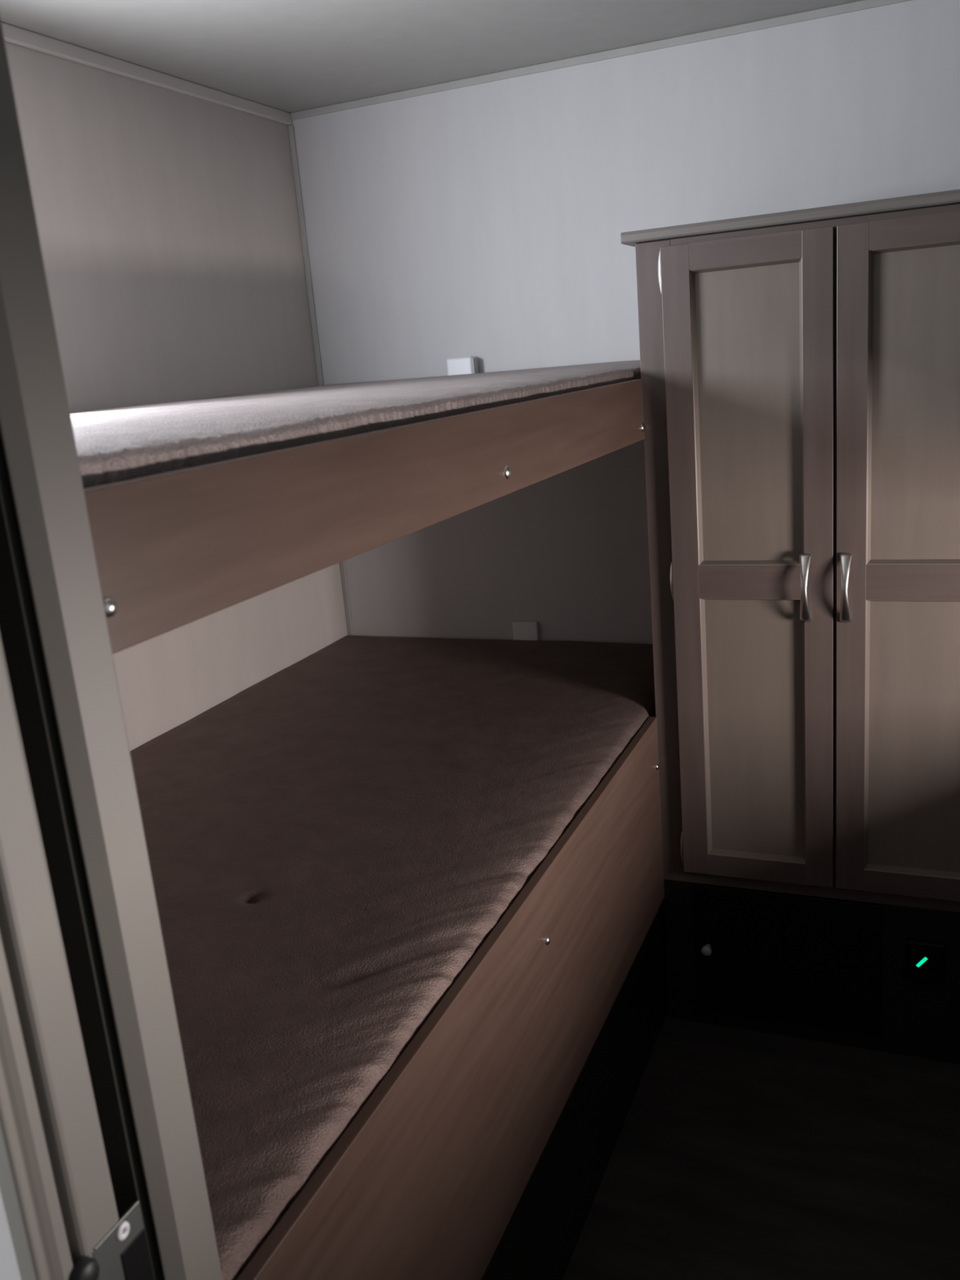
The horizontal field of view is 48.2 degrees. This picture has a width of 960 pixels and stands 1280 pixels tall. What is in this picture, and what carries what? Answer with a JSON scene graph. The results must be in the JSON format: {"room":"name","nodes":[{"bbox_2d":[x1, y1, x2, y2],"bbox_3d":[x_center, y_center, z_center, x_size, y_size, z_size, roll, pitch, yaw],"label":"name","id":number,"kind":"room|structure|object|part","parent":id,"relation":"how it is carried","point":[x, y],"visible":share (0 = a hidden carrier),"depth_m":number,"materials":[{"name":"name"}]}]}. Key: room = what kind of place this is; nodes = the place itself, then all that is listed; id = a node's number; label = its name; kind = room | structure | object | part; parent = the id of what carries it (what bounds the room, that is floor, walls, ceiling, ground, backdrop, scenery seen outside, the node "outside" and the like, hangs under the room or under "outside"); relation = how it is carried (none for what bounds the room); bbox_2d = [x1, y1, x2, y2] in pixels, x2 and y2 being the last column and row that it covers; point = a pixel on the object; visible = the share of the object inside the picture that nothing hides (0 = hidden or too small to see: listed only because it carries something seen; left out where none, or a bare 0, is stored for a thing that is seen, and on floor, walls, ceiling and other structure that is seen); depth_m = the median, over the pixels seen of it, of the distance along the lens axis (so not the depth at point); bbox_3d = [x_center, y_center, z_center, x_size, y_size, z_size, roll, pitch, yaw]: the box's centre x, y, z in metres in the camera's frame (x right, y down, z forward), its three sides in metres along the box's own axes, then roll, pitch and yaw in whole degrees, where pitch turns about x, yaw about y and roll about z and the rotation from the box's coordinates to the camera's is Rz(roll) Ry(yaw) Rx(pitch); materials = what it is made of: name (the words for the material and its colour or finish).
{"room":"camper bunk room","nodes":[
{"label":"camper bunk room","id":0,"kind":"room"},
{"bbox_2d":[0,1191,21,1279],"bbox_3d":[-0.030,0.260,0.584,2.398,1.992,0.152,1,16,23],"label":"wall","id":1,"kind":"structure","parent":0,"point":[9,1270],"depth_m":0.64,"materials":[{"name":"white paint"}]},
{"bbox_2d":[0,933,72,1279],"bbox_3d":[-0.269,0.291,0.626,0.016,1.950,0.027,1,16,23],"label":"trim","id":2,"kind":"structure","parent":1,"relation":"attached to","point":[28,1189],"depth_m":0.62,"materials":[{"name":"grey wood"}]},
{"bbox_2d":[0,634,154,1279],"bbox_3d":[-0.529,0.284,0.780,0.632,1.910,0.066,1,16,23],"label":"door","id":3,"kind":"structure","parent":1,"relation":"in","point":[103,1246],"depth_m":0.64,"materials":[{"name":"grey"}]},
{"bbox_3d":[-0.232,0.425,0.706,0.002,0.096,0.044,1,16,23],"label":"latch plate","id":4,"kind":"part","parent":3,"relation":"part of","materials":[{"name":"silver metal"}]},
{"bbox_2d":[0,430,164,1279],"bbox_3d":[-0.314,0.285,0.703,0.128,1.930,0.085,1,16,23],"label":"trim","id":5,"kind":"structure","parent":1,"relation":"attached to","point":[20,633],"depth_m":0.68,"materials":[{"name":"grey"}]},
{"bbox_2d":[0,16,222,1279],"bbox_3d":[-0.225,0.261,0.727,0.016,1.950,0.048,1,16,23],"label":"trim","id":6,"kind":"structure","parent":1,"relation":"attached to","point":[36,426],"depth_m":0.66,"materials":[{"name":"grey wood"}]},
{"bbox_2d":[4,40,347,751],"bbox_3d":[-1.095,0.185,1.218,0.060,1.992,3.626,1,16,23],"label":"wall","id":7,"kind":"structure","parent":0,"point":[168,223],"depth_m":2.20,"materials":[{"name":"white paint"}]},
{"bbox_2d":[1,22,292,124],"bbox_3d":[-0.817,-0.989,1.714,0.012,0.026,1.913,1,16,23],"label":"trim","id":8,"kind":"structure","parent":7,"relation":"attached to","point":[13,34],"depth_m":2.06,"materials":[{"name":"grey wood"}]},
{"bbox_2d":[83,378,645,653],"bbox_3d":[-0.325,-0.301,1.709,0.952,0.110,1.911,1,16,23],"label":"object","id":9,"kind":"object","parent":7,"relation":"attached to","point":[174,549],"visible":0.88,"depth_m":0.93,"materials":[{"name":"brown wood"}]},
{"bbox_2d":[70,360,640,488],"bbox_3d":[-0.337,-0.324,1.705,0.930,0.120,1.901,1,16,23],"label":"mattress","id":10,"kind":"object","parent":9,"relation":"on","point":[121,443],"visible":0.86,"depth_m":1.11,"materials":[{"name":"white fabric"}]},
{"bbox_2d":[0,0,861,113],"bbox_3d":[-0.036,-0.783,0.507,2.518,0.060,3.686,1,16,23],"label":"ceiling","id":11,"kind":"structure","parent":0,"point":[290,56],"depth_m":2.02,"materials":[{"name":"white paint"}]},
{"bbox_2d":[292,0,959,907],"bbox_3d":[0.739,-0.275,2.373,2.518,1.992,0.060,1,16,23],"label":"wall","id":12,"kind":"structure","parent":0,"point":[486,221],"depth_m":2.43,"materials":[{"name":"white paint"}]},
{"bbox_2d":[288,124,353,635],"bbox_3d":[-0.399,-0.619,2.722,0.014,1.266,0.006,1,16,23],"label":"trim","id":13,"kind":"structure","parent":12,"relation":"attached to","point":[291,127],"depth_m":2.65,"materials":[{"name":"white wood"}]},
{"bbox_2d":[446,355,479,375],"bbox_3d":[-0.040,-0.630,2.541,0.070,0.076,0.034,1,16,23],"label":"outlet box","id":14,"kind":"object","parent":12,"relation":"attached to","point":[463,365],"visible":0.54,"depth_m":2.52,"materials":[{"name":"white plastic"}]},
{"bbox_2d":[511,621,538,640],"bbox_3d":[0.115,-0.007,2.680,0.066,0.080,0.012,1,16,23],"label":"outlet cover","id":15,"kind":"object","parent":12,"relation":"attached to","point":[522,630],"visible":0.56,"depth_m":2.67,"materials":[{"name":"white plastic"}]},
{"bbox_2d":[290,0,911,119],"bbox_3d":[0.420,-1.224,2.188,1.886,0.016,0.006,1,16,23],"label":"trim","id":16,"kind":"structure","parent":12,"relation":"attached to","point":[863,4],"depth_m":2.25,"materials":[{"name":"white wood"}]},
{"bbox_2d":[562,907,959,1279],"bbox_3d":[0.133,1.195,1.026,2.518,0.060,3.686,1,16,23],"label":"floor","id":17,"kind":"structure","parent":0,"point":[738,1153],"depth_m":1.86,"materials":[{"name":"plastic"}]},
{"bbox_2d":[236,716,666,1279],"bbox_3d":[-0.248,0.602,1.945,0.952,0.679,1.911,1,16,23],"label":"panel","id":18,"kind":"object","parent":17,"relation":"on","point":[484,1152],"visible":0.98,"depth_m":1.46,"materials":[{"name":"brown wood"}]},
{"bbox_2d":[129,635,655,1279],"bbox_3d":[-0.283,0.310,1.871,0.930,0.136,1.901,1,16,23],"label":"mattress","id":19,"kind":"object","parent":18,"relation":"on","point":[331,842],"visible":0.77,"depth_m":1.59,"materials":[{"name":"brown fabric"}]},
{"bbox_2d":[620,189,959,1064],"bbox_3d":[0.717,-0.003,2.143,0.701,1.587,0.494,1,16,23],"label":"wardrobe","id":20,"kind":"object","parent":17,"relation":"on","point":[800,369],"visible":1,"depth_m":1.95,"materials":[{"name":"brown wood"}]},
{"bbox_3d":[0.465,0.634,2.200,0.021,0.021,0.024,1,16,23],"label":"knob","id":21,"kind":"part","parent":20,"relation":"part of","materials":[{"name":"grey plastic"}]},
{"bbox_3d":[0.642,-0.098,1.933,0.680,1.240,0.018,1,16,23],"label":"frame","id":22,"kind":"part","parent":20,"relation":"part of","materials":[{"name":"brown wood"}]},
{"bbox_3d":[0.450,-0.662,1.825,0.188,0.043,0.018,1,16,23],"label":"cross rail","id":23,"kind":"part","parent":20,"relation":"part of","materials":[{"name":"brown wood"}]},
{"bbox_3d":[0.473,-0.389,1.895,0.188,0.522,0.015,1,16,23],"label":"panel","id":24,"kind":"part","parent":20,"relation":"part of","materials":[{"name":"brown wood"}]},
{"bbox_3d":[0.498,-0.107,1.970,0.288,1.195,0.018,1,16,23],"label":"door","id":25,"kind":"part","parent":20,"relation":"part of","materials":[{"name":"brown wood"}]},
{"bbox_3d":[0.498,-0.108,1.970,0.188,0.062,0.018,1,16,23],"label":"cross rail","id":26,"kind":"part","parent":20,"relation":"part of","materials":[{"name":"brown wood"}]},
{"bbox_3d":[0.522,0.175,2.043,0.188,0.524,0.015,1,16,23],"label":"panel","id":27,"kind":"part","parent":20,"relation":"part of","materials":[{"name":"brown wood"}]},
{"bbox_3d":[0.546,0.448,2.116,0.188,0.044,0.018,1,16,23],"label":"cross rail","id":28,"kind":"part","parent":20,"relation":"part of","materials":[{"name":"brown wood"}]},
{"bbox_3d":[0.616,0.638,2.162,0.362,0.286,0.020,1,16,23],"label":"drawer","id":29,"kind":"part","parent":20,"relation":"part of","materials":[{"name":"black"}]},
{"bbox_3d":[0.579,-0.091,1.914,0.020,0.125,0.030,1,16,23],"label":"handle","id":30,"kind":"part","parent":20,"relation":"part of","materials":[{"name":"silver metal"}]},
{"bbox_3d":[0.706,0.656,2.130,0.680,0.325,0.016,1,16,23],"label":"panel","id":31,"kind":"part","parent":20,"relation":"part of","materials":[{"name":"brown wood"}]},
{"bbox_3d":[0.595,-0.679,1.780,0.560,0.035,0.018,1,16,23],"label":"frame rail","id":32,"kind":"part","parent":20,"relation":"part of","materials":[{"name":"brown wood"}]},
{"bbox_3d":[0.694,0.475,2.083,0.560,0.050,0.018,1,16,23],"label":"frame rail","id":33,"kind":"part","parent":20,"relation":"part of","materials":[{"name":"brown wood"}]},
{"bbox_3d":[0.642,-0.089,1.888,0.020,0.125,0.030,1,16,23],"label":"handle","id":34,"kind":"part","parent":20,"relation":"part of","materials":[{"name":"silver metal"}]},
{"bbox_3d":[0.768,-0.100,1.856,0.288,1.195,0.018,1,16,23],"label":"door","id":35,"kind":"part","parent":20,"relation":"part of","materials":[{"name":"brown wood"}]},
{"bbox_3d":[0.791,0.181,1.929,0.188,0.524,0.015,1,16,23],"label":"panel","id":36,"kind":"part","parent":20,"relation":"part of","materials":[{"name":"brown wood"}]},
{"bbox_3d":[0.815,0.455,2.002,0.188,0.044,0.018,1,16,23],"label":"cross rail","id":37,"kind":"part","parent":20,"relation":"part of","materials":[{"name":"brown wood"}]},
{"bbox_3d":[0.743,-0.383,1.781,0.188,0.522,0.015,1,16,23],"label":"panel","id":38,"kind":"part","parent":20,"relation":"part of","materials":[{"name":"brown wood"}]},
{"bbox_3d":[0.768,-0.101,1.856,0.188,0.062,0.018,1,16,23],"label":"cross rail","id":39,"kind":"part","parent":20,"relation":"part of","materials":[{"name":"brown wood"}]},
{"bbox_3d":[0.720,-0.655,1.710,0.188,0.043,0.018,1,16,23],"label":"cross rail","id":40,"kind":"part","parent":20,"relation":"part of","materials":[{"name":"brown wood"}]},
{"bbox_2d":[905,939,945,985],"bbox_3d":[0.847,0.613,2.040,0.068,0.086,0.014,1,16,23],"label":"light switch","id":41,"kind":"object","parent":20,"relation":"attached to","point":[925,960],"visible":1,"depth_m":2.04,"materials":[{"name":"black"}]},
{"bbox_2d":[915,956,927,967],"bbox_3d":[0.838,0.611,2.037,0.020,0.024,0.002,1,16,23],"label":"indicator light","id":42,"kind":"object","parent":41,"relation":"attached to","point":[921,962],"depth_m":2.04,"materials":[{"name":"green plastic"}]}
]}

